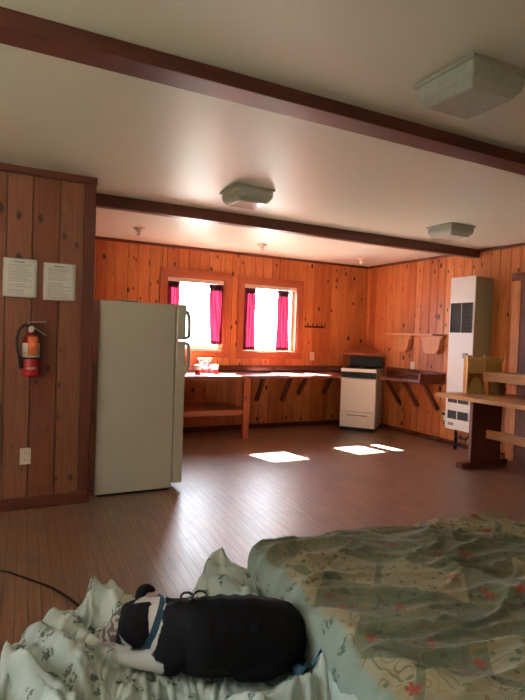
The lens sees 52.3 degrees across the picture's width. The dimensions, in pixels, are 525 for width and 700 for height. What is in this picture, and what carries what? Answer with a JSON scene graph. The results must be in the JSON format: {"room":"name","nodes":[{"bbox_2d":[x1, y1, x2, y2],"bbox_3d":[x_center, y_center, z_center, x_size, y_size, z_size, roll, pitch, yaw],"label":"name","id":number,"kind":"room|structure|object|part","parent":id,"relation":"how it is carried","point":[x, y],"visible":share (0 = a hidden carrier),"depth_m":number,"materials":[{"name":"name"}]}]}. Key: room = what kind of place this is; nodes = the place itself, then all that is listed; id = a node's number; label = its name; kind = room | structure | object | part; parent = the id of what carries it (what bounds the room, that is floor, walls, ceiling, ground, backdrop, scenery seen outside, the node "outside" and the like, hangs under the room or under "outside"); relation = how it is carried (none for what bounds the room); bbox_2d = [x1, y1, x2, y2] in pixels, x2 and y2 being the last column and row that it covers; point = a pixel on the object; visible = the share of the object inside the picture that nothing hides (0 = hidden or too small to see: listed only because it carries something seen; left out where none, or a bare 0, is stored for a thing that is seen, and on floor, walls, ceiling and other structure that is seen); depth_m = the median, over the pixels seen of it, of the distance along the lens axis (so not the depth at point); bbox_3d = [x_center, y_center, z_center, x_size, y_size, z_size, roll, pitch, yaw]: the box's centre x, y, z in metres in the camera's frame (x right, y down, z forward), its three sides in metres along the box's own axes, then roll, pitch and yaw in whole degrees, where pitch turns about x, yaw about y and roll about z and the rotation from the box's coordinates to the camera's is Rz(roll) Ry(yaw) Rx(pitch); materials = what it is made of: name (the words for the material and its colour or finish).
{"room":"cabin interior","nodes":[
{"label":"cabin interior","id":0,"kind":"room"},
{"bbox_2d":[0,171,86,511],"bbox_3d":[-2.556,-0.088,3.445,2.782,2.450,0.107,1,2,-27],"label":"wall","id":1,"kind":"structure","parent":0,"point":[41,219],"depth_m":3.90,"materials":[{"name":"brown wood"}]},
{"bbox_2d":[3,257,37,297],"bbox_3d":[-1.725,-0.514,3.810,0.222,0.273,0.006,1,2,-27],"label":"notice sheet","id":2,"kind":"object","parent":1,"relation":"attached to","point":[19,275],"visible":1,"depth_m":3.81,"materials":[{"name":"white paper"}]},
{"bbox_2d":[20,448,30,464],"bbox_3d":[-1.718,0.769,3.874,0.074,0.120,0.009,1,2,-27],"label":"wall outlet","id":3,"kind":"object","parent":1,"relation":"attached to","point":[25,453],"visible":1,"depth_m":3.87,"materials":[{"name":"beige plastic"}]},
{"bbox_2d":[15,321,46,376],"bbox_3d":[-1.639,-0.009,3.792,0.146,0.395,0.162,2,2,17],"label":"fire extinguisher","id":4,"kind":"object","parent":1,"relation":"attached to","point":[29,360],"visible":1,"depth_m":3.76,"materials":[{"name":"red metal"}]},
{"bbox_2d":[0,162,97,185],"bbox_3d":[-2.483,-1.285,3.370,2.800,0.050,0.039,1,2,-27],"label":"trim","id":5,"kind":"structure","parent":1,"relation":"attached to","point":[4,167],"depth_m":3.84,"materials":[{"name":"brown wood"}]},
{"bbox_2d":[43,262,75,301],"bbox_3d":[-1.491,-0.499,3.932,0.223,0.273,0.006,1,2,-27],"label":"notice sheet","id":6,"kind":"object","parent":1,"relation":"attached to","point":[59,280],"visible":1,"depth_m":3.93,"materials":[{"name":"white paper"}]},
{"bbox_2d":[77,184,96,501],"bbox_3d":[-1.351,-0.040,4.080,0.088,2.400,0.118,1,2,-27],"label":"trim","id":7,"kind":"structure","parent":1,"relation":"attached to","point":[90,191],"depth_m":4.03,"materials":[{"name":"brown wood"}]},
{"bbox_2d":[94,239,367,426],"bbox_3d":[-1.631,-0.151,6.851,7.550,2.450,0.150,1,2,-27],"label":"wall","id":8,"kind":"structure","parent":0,"point":[335,296],"depth_m":7.67,"materials":[{"name":"brown wood"}]},
{"bbox_2d":[159,267,231,357],"bbox_3d":[-0.922,-0.482,7.190,1.006,1.150,0.172,1,2,-27],"label":"window","id":9,"kind":"structure","parent":8,"relation":"in","point":[166,274],"depth_m":7.22,"materials":[{"name":"brown wood"}]},
{"bbox_3d":[-0.939,-0.486,7.224,0.784,0.929,0.035,1,2,-27],"label":"frame","id":10,"kind":"part","parent":9,"relation":"part of","materials":[{"name":"paint"}]},
{"bbox_3d":[-0.894,-0.875,7.151,0.782,0.010,0.010,1,2,-27],"label":"curtain rod","id":11,"kind":"object","parent":9,"relation":"attached to","visible":0},
{"bbox_2d":[167,281,179,340],"bbox_3d":[-1.186,-0.493,7.013,0.218,0.836,0.043,1,2,-27],"label":"curtain","id":12,"kind":"object","parent":11,"relation":"hanging from","point":[173,287],"visible":0.41,"depth_m":7.01,"materials":[{"name":"pink fabric"}]},
{"bbox_2d":[209,284,222,344],"bbox_3d":[-0.611,-0.482,7.310,0.308,0.816,0.045,1,2,-27],"label":"curtain","id":13,"kind":"object","parent":11,"relation":"hanging from","point":[215,295],"visible":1,"depth_m":7.29,"materials":[{"name":"pink fabric"}]},
{"bbox_2d":[95,236,367,268],"bbox_3d":[-0.418,-1.331,7.326,4.700,0.035,0.021,1,2,-27],"label":"trim","id":14,"kind":"structure","parent":8,"relation":"attached to","point":[96,237],"depth_m":7.25,"materials":[{"name":"red wood"}]},
{"bbox_2d":[183,419,339,431],"bbox_3d":[-0.501,1.069,7.395,4.700,0.060,0.017,1,2,-27],"label":"baseboard","id":15,"kind":"structure","parent":8,"relation":"attached to","point":[298,423],"depth_m":7.64,"materials":[{"name":"brown wood"}]},
{"bbox_2d":[185,365,342,371],"bbox_3d":[-0.175,0.260,7.524,3.170,0.090,0.021,1,2,-27],"label":"backsplash","id":16,"kind":"structure","parent":8,"relation":"attached to","point":[222,368],"depth_m":7.68,"materials":[{"name":"red wood"}]},
{"bbox_2d":[236,275,303,358],"bbox_3d":[0.087,-0.452,7.712,1.062,1.150,0.172,1,2,-27],"label":"window","id":17,"kind":"structure","parent":8,"relation":"in","point":[294,351],"depth_m":7.70,"materials":[{"name":"brown wood"}]},
{"bbox_3d":[0.068,-0.453,7.746,0.844,0.934,0.035,1,2,-27],"label":"frame","id":18,"kind":"part","parent":17,"relation":"part of","materials":[{"name":"paint"}]},
{"bbox_3d":[0.114,-0.845,7.672,0.842,0.010,0.010,1,2,-27],"label":"curtain rod","id":19,"kind":"object","parent":17,"relation":"attached to","visible":0},
{"bbox_2d":[243,288,255,349],"bbox_3d":[-0.196,-0.441,7.526,0.227,0.881,0.046,1,2,-27],"label":"curtain","id":20,"kind":"object","parent":19,"relation":"hanging from","point":[250,297],"visible":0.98,"depth_m":7.53,"materials":[{"name":"pink fabric"}]},
{"bbox_2d":[275,290,288,350],"bbox_3d":[0.297,-0.426,7.781,0.216,0.871,0.046,1,2,-27],"label":"curtain","id":21,"kind":"object","parent":19,"relation":"hanging from","point":[282,337],"visible":1,"depth_m":7.78,"materials":[{"name":"pink fabric"}]},
{"bbox_2d":[310,352,313,359],"bbox_3d":[0.742,0.094,7.996,0.074,0.120,0.009,1,2,-27],"label":"wall outlet","id":22,"kind":"object","parent":8,"relation":"attached to","point":[311,353],"visible":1,"depth_m":7.99,"materials":[{"name":"beige plastic"}]},
{"bbox_2d":[305,323,325,327],"bbox_3d":[0.792,-0.365,7.970,0.345,0.072,0.065,1,2,-27],"label":"hook rack","id":23,"kind":"object","parent":8,"relation":"attached to","point":[306,326],"visible":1,"depth_m":7.97,"materials":[{"name":"red wood"}]},
{"bbox_3d":[0.780,-0.345,7.993,0.345,0.030,0.015,1,2,-27],"label":"rail","id":24,"kind":"part","parent":23,"relation":"part of","materials":[{"name":"red wood"}]},
{"bbox_2d":[0,0,524,266],"bbox_3d":[0.488,-1.247,2.630,7.700,0.120,9.500,1,2,-27],"label":"ceiling","id":25,"kind":"structure","parent":0,"point":[142,139],"depth_m":2.87,"materials":[{"name":"paint"}]},
{"bbox_2d":[133,227,144,236],"bbox_3d":[-1.353,-1.292,5.867,0.124,0.096,0.123,1,2,-27],"label":"holder","id":26,"kind":"object","parent":25,"relation":"attached to","point":[139,230],"visible":1,"depth_m":5.84,"materials":[{"name":"plastic"}]},
{"bbox_2d":[220,183,275,209],"bbox_3d":[-0.121,-1.198,4.221,0.330,0.108,0.330,1,2,-27],"label":"ceiling light","id":27,"kind":"object","parent":25,"relation":"attached to","point":[237,195],"visible":1,"depth_m":4.12,"materials":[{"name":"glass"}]},
{"bbox_3d":[-0.120,-1.244,4.220,0.330,0.016,0.330,1,2,-27],"label":"frame","id":28,"kind":"part","parent":27,"relation":"part of","materials":[{"name":"metal"}]},
{"bbox_2d":[257,243,266,251],"bbox_3d":[-0.004,-1.268,6.654,0.124,0.096,0.123,1,2,-27],"label":"holder","id":29,"kind":"object","parent":25,"relation":"attached to","point":[262,246],"visible":1,"depth_m":6.63,"materials":[{"name":"plastic"}]},
{"bbox_2d":[0,6,524,175],"bbox_3d":[0.457,-1.157,2.684,7.398,0.065,0.142,1,2,-27],"label":"beam","id":30,"kind":"structure","parent":25,"relation":"attached to","point":[18,29],"depth_m":2.33,"materials":[{"name":"brown wood"}]},
{"bbox_2d":[96,193,479,258],"bbox_3d":[0.539,-1.214,5.468,4.698,0.100,0.090,1,2,-27],"label":"beam","id":31,"kind":"structure","parent":25,"relation":"attached to","point":[106,201],"depth_m":5.18,"materials":[{"name":"brown wood"}]},
{"bbox_2d":[357,257,365,263],"bbox_3d":[1.371,-1.243,7.456,0.124,0.096,0.123,1,2,-27],"label":"holder","id":32,"kind":"object","parent":25,"relation":"attached to","point":[360,259],"visible":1,"depth_m":7.43,"materials":[{"name":"ceramic"}]},
{"bbox_2d":[426,222,475,240],"bbox_3d":[1.854,-1.160,5.276,0.330,0.108,0.330,1,2,-27],"label":"ceiling light","id":33,"kind":"object","parent":25,"relation":"attached to","point":[449,231],"visible":1,"depth_m":5.18,"materials":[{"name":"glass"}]},
{"bbox_3d":[1.856,-1.206,5.275,0.330,0.016,0.330,1,2,-27],"label":"frame","id":34,"kind":"part","parent":33,"relation":"part of","materials":[{"name":"metal"}]},
{"bbox_2d":[414,52,524,118],"bbox_3d":[0.891,-1.110,2.303,0.330,0.108,0.330,1,2,-27],"label":"ceiling light","id":35,"kind":"object","parent":25,"relation":"attached to","point":[475,84],"visible":1,"depth_m":2.21,"materials":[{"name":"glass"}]},
{"bbox_3d":[0.892,-1.156,2.302,0.330,0.016,0.330,1,2,-27],"label":"frame","id":36,"kind":"part","parent":35,"relation":"part of","materials":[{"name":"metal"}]},
{"bbox_2d":[0,423,524,659],"bbox_3d":[0.400,1.310,2.701,7.700,0.100,9.500,1,2,-27],"label":"floor","id":37,"kind":"structure","parent":0,"point":[233,493],"depth_m":4.10,"materials":[{"name":"brown wood"}]},
{"bbox_2d":[0,570,79,606],"bbox_3d":[-1.400,1.191,2.747,1.614,0.011,0.259,3,2,22],"label":"cord","id":38,"kind":"object","parent":37,"relation":"on","point":[5,571],"visible":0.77,"depth_m":2.73,"materials":[{"name":"black rubber"}]},
{"bbox_2d":[89,300,190,496],"bbox_3d":[-1.102,0.378,4.643,0.775,1.552,0.674,1,2,-27],"label":"refrigerator","id":39,"kind":"object","parent":37,"relation":"on","point":[139,369],"visible":0.94,"depth_m":4.32,"materials":[{"name":"beige metal"}]},
{"bbox_3d":[-0.852,0.508,4.778,0.082,1.192,0.674,1,2,-27],"label":"door","id":40,"kind":"part","parent":39,"relation":"part of","materials":[{"name":"beige metal"}]},
{"bbox_3d":[-0.826,-0.245,4.757,0.082,0.296,0.674,1,2,-27],"label":"freezer door","id":41,"kind":"part","parent":39,"relation":"part of","materials":[{"name":"beige metal"}]},
{"bbox_3d":[-0.635,-0.211,4.530,0.070,0.263,0.034,1,2,-27],"label":"door handle","id":42,"kind":"part","parent":39,"relation":"part of","materials":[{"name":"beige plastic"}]},
{"bbox_3d":[-0.647,0.070,4.537,0.076,0.296,0.034,1,2,-27],"label":"door handle","id":43,"kind":"part","parent":39,"relation":"part of","materials":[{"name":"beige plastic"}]},
{"bbox_2d":[0,547,357,699],"bbox_3d":[-0.266,1.035,1.110,1.239,0.473,2.177,1,2,-20],"label":"blanket","id":44,"kind":"object","parent":37,"relation":"on","point":[60,656],"visible":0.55,"depth_m":1.49,"materials":[{"name":"white fabric"}]},
{"bbox_2d":[96,584,305,681],"bbox_3d":[-0.189,0.826,1.563,0.653,0.220,0.231,2,2,-1],"label":"dog","id":45,"kind":"object","parent":44,"relation":"on","point":[249,637],"visible":0.91,"depth_m":1.50},
{"bbox_2d":[167,590,207,605],"bbox_3d":[-0.216,0.711,1.544,0.115,0.034,0.050,2,2,-5],"label":"leash","id":46,"kind":"object","parent":45,"relation":"on","point":[195,595],"visible":1,"depth_m":1.53,"materials":[{"name":"black metal"}]},
{"bbox_2d":[292,649,321,674],"bbox_3d":[0.136,0.872,1.499,0.111,0.114,0.082,1,2,-27],"label":"cloth","id":47,"kind":"object","parent":44,"relation":"on","point":[297,669],"visible":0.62,"depth_m":1.48,"materials":[{"name":"blue fabric"}]},
{"bbox_2d":[183,365,342,438],"bbox_3d":[-0.029,0.674,7.225,3.170,0.890,0.719,1,2,-27],"label":"counter","id":48,"kind":"object","parent":37,"relation":"on","point":[245,372],"depth_m":7.11,"materials":[{"name":"laminate"}]},
{"bbox_2d":[194,364,201,373],"bbox_3d":[-0.818,0.245,6.777,0.098,0.118,0.098,1,2,-27],"label":"jar","id":49,"kind":"object","parent":48,"relation":"on","point":[197,367],"visible":1,"depth_m":6.74,"materials":[{"name":"red glass"}]},
{"bbox_2d":[198,358,212,372],"bbox_3d":[-0.763,0.201,7.085,0.196,0.192,0.196,1,2,-27],"label":"tub","id":50,"kind":"object","parent":48,"relation":"on","point":[206,363],"visible":0.89,"depth_m":7.01,"materials":[{"name":"white plastic"}]},
{"bbox_3d":[-0.760,0.120,7.082,0.196,0.029,0.196,1,2,-27],"label":"lid","id":51,"kind":"part","parent":50,"relation":"part of","materials":[{"name":"white plastic"}]},
{"bbox_2d":[183,403,242,416],"bbox_3d":[-0.812,0.761,6.826,1.055,0.065,0.680,1,2,-27],"label":"shelf","id":52,"kind":"object","parent":48,"relation":"attached to","point":[198,409],"depth_m":6.68,"materials":[{"name":"brown wood"}]},
{"bbox_2d":[211,365,218,373],"bbox_3d":[-0.614,0.249,6.882,0.098,0.118,0.098,1,2,-27],"label":"jar","id":53,"kind":"object","parent":48,"relation":"on","point":[214,368],"visible":0.99,"depth_m":6.85,"materials":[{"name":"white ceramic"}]},
{"bbox_3d":[-0.217,0.743,6.760,0.080,0.765,0.050,1,2,-27],"label":"post","id":54,"kind":"part","parent":48,"relation":"part of","materials":[{"name":"brown wood"}]},
{"bbox_2d":[184,372,341,378],"bbox_3d":[-0.017,0.337,7.216,3.170,0.035,0.719,1,2,-27],"label":"countertop","id":55,"kind":"structure","parent":48,"relation":"on","point":[189,375],"depth_m":7.00,"materials":[{"name":"laminate"}]},
{"bbox_2d":[339,356,382,432],"bbox_3d":[1.448,0.626,7.812,0.504,1.055,0.607,3,2,22],"label":"stove","id":56,"kind":"object","parent":37,"relation":"on","point":[361,383],"visible":0.98,"depth_m":7.58,"materials":[{"name":"white metal"}]},
{"bbox_3d":[1.338,0.986,7.576,0.492,0.218,0.030,3,2,22],"label":"drawer","id":57,"kind":"part","parent":56,"relation":"part of","materials":[{"name":"white metal"}]},
{"bbox_3d":[1.350,0.634,7.566,0.492,0.469,0.030,3,2,22],"label":"oven door","id":58,"kind":"part","parent":56,"relation":"part of","materials":[{"name":"white metal"}]},
{"bbox_3d":[1.360,0.355,7.559,0.496,0.081,0.035,3,2,22],"label":"control panel","id":59,"kind":"part","parent":56,"relation":"part of","materials":[{"name":"black metal"}]},
{"bbox_2d":[341,367,382,372],"bbox_3d":[1.463,0.283,7.811,0.771,0.051,0.762,1,2,-27],"label":"cooktop","id":60,"kind":"object","parent":56,"relation":"in","point":[345,369],"depth_m":7.58,"materials":[{"name":"metal"}]},
{"bbox_2d":[247,509,524,699],"bbox_3d":[0.883,1.019,1.407,1.352,0.547,2.044,1,2,-21],"label":"bed","id":61,"kind":"object","parent":37,"relation":"on","point":[433,609],"visible":0.8,"depth_m":1.63,"materials":[{"name":"green fabric"}]},
{"bbox_2d":[436,392,524,468],"bbox_3d":[2.671,0.888,5.109,0.830,0.765,1.930,1,2,-27],"label":"trestle table","id":62,"kind":"object","parent":37,"relation":"on","point":[486,436],"visible":0.83,"depth_m":5.66,"materials":[{"name":"brown wood"}]},
{"bbox_2d":[463,355,503,393],"bbox_3d":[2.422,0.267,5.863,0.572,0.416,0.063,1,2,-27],"label":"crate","id":63,"kind":"object","parent":62,"relation":"on","point":[474,367],"visible":0.84,"depth_m":5.80,"materials":[{"name":"yellow wood"}]},
{"bbox_3d":[2.438,0.093,5.839,0.572,0.067,0.020,1,2,-27],"label":"rail","id":64,"kind":"part","parent":63,"relation":"part of","materials":[{"name":"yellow wood"}]},
{"bbox_3d":[2.395,0.854,5.748,0.455,0.670,0.040,1,2,-27],"label":"leg panel","id":65,"kind":"part","parent":62,"relation":"part of","materials":[{"name":"brown wood"}]},
{"bbox_2d":[483,372,524,394],"bbox_3d":[2.749,0.382,5.228,0.290,0.244,1.210,1,2,-27],"label":"bench","id":66,"kind":"object","parent":62,"relation":"on","point":[502,378],"visible":1,"depth_m":5.54,"materials":[{"name":"brown wood"}]},
{"bbox_3d":[2.392,0.369,5.679,0.035,0.219,0.040,1,2,-27],"label":"leg","id":67,"kind":"part","parent":66,"relation":"part of","materials":[{"name":"orange wood"}]},
{"bbox_3d":[2.603,0.374,5.788,0.035,0.219,0.040,1,2,-27],"label":"leg","id":68,"kind":"part","parent":66,"relation":"part of","materials":[{"name":"brown wood"}]},
{"bbox_2d":[365,246,524,462],"bbox_3d":[3.793,0.103,4.409,0.150,2.450,9.222,1,2,-27],"label":"wall","id":69,"kind":"structure","parent":0,"point":[414,297],"depth_m":7.30,"materials":[{"name":"brown wood"}]},
{"bbox_2d":[343,343,386,356],"bbox_3d":[1.551,-0.007,8.117,0.428,0.186,0.527,1,2,-27],"label":"corner shelf","id":70,"kind":"object","parent":69,"relation":"attached to","point":[365,349],"visible":1,"depth_m":8.19,"materials":[{"name":"brown wood"}]},
{"bbox_2d":[380,367,445,410],"bbox_3d":[1.916,0.522,7.367,0.449,0.510,1.140,1,2,-27],"label":"countertop","id":71,"kind":"structure","parent":69,"relation":"attached to","point":[403,375],"depth_m":7.25,"materials":[{"name":"red wood"}]},
{"bbox_2d":[380,375,444,384],"bbox_3d":[1.923,0.400,7.358,0.449,0.035,1.129,1,2,-27],"label":"countertop","id":72,"kind":"structure","parent":71,"relation":"on","point":[386,377],"depth_m":7.11,"materials":[{"name":"red wood"}]},
{"bbox_2d":[384,333,446,353],"bbox_3d":[2.061,-0.092,7.317,0.259,0.260,0.970,1,2,-27],"label":"wall shelf","id":73,"kind":"object","parent":69,"relation":"attached to","point":[431,343],"visible":1,"depth_m":7.20,"materials":[{"name":"orange wood"}]},
{"bbox_2d":[386,367,445,380],"bbox_3d":[2.113,0.328,7.459,0.021,0.115,1.140,1,2,-27],"label":"backsplash","id":74,"kind":"structure","parent":69,"relation":"attached to","point":[413,373],"depth_m":7.56,"materials":[{"name":"red wood"}]},
{"bbox_2d":[380,423,504,457],"bbox_3d":[2.182,1.163,7.298,0.017,0.060,2.622,1,2,-27],"label":"baseboard","id":75,"kind":"structure","parent":69,"relation":"attached to","point":[423,435],"depth_m":7.20,"materials":[{"name":"red wood"}]},
{"bbox_2d":[442,411,444,424],"bbox_3d":[2.362,0.879,6.938,0.037,0.167,0.044,1,2,-26],"label":"wall outlet","id":76,"kind":"object","parent":69,"relation":"attached to","point":[443,412],"visible":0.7,"depth_m":6.93,"materials":[{"name":"beige plastic"}]},
{"bbox_2d":[368,242,524,268],"bbox_3d":[3.767,-1.104,4.316,0.021,0.035,9.178,1,2,-27],"label":"trim","id":77,"kind":"structure","parent":69,"relation":"attached to","point":[518,244],"depth_m":7.09,"materials":[{"name":"red wood"}]},
{"bbox_2d":[445,276,493,449],"bbox_3d":[2.468,0.178,6.442,0.329,2.094,0.374,1,2,-27],"label":"wall heater","id":78,"kind":"object","parent":69,"relation":"attached to","point":[471,299],"visible":0.81,"depth_m":6.33,"materials":[{"name":"metal"}]},
{"bbox_2d":[447,410,455,418],"bbox_3d":[2.289,0.780,6.467,0.010,0.100,0.134,1,2,-27],"label":"grille","id":79,"kind":"object","parent":78,"relation":"attached to","point":[451,414],"depth_m":6.47,"materials":[{"name":"grey metal"}]},
{"bbox_2d":[448,398,456,402],"bbox_3d":[2.295,0.590,6.462,0.010,0.090,0.134,1,2,-27],"label":"grille","id":80,"kind":"object","parent":78,"relation":"attached to","point":[449,400],"depth_m":6.46,"materials":[{"name":"grey metal"}]},
{"bbox_2d":[450,303,461,332],"bbox_3d":[2.326,-0.387,6.441,0.010,0.355,0.154,1,2,-27],"label":"grille","id":81,"kind":"object","parent":78,"relation":"attached to","point":[455,308],"depth_m":6.44,"materials":[{"name":"grey metal"}]},
{"bbox_3d":[2.359,0.044,6.380,0.013,1.830,0.374,1,2,-27],"label":"panel","id":82,"kind":"part","parent":78,"relation":"part of","materials":[{"name":"metal"}]},
{"bbox_2d":[457,411,467,421],"bbox_3d":[2.363,0.786,6.323,0.010,0.100,0.149,1,2,-27],"label":"grille","id":83,"kind":"object","parent":78,"relation":"attached to","point":[462,416],"depth_m":6.32,"materials":[{"name":"grey metal"}]},
{"bbox_2d":[458,400,467,404],"bbox_3d":[2.370,0.597,6.317,0.010,0.090,0.149,1,2,-27],"label":"grille","id":84,"kind":"object","parent":78,"relation":"attached to","point":[460,402],"depth_m":6.33,"materials":[{"name":"grey metal"}]},
{"bbox_2d":[461,302,472,332],"bbox_3d":[2.404,-0.380,6.288,0.010,0.355,0.154,1,2,-27],"label":"grille","id":85,"kind":"object","parent":78,"relation":"attached to","point":[466,307],"depth_m":6.29,"materials":[{"name":"grey metal"}]},
{"bbox_3d":[2.492,0.047,6.448,0.287,1.810,0.370,1,2,-27],"label":"casing","id":86,"kind":"part","parent":78,"relation":"part of","materials":[{"name":"metal"}]},
{"bbox_2d":[505,272,524,462],"bbox_3d":[3.051,0.210,5.579,0.085,2.120,1.170,1,2,-27],"label":"door","id":87,"kind":"structure","parent":69,"relation":"in","point":[515,423],"depth_m":6.00,"materials":[{"name":"orange wood"}]},
{"bbox_3d":[3.114,-0.803,5.565,0.023,0.090,1.170,1,2,-27],"label":"head casing","id":88,"kind":"part","parent":87,"relation":"part of","materials":[{"name":"red wood"}]}
]}

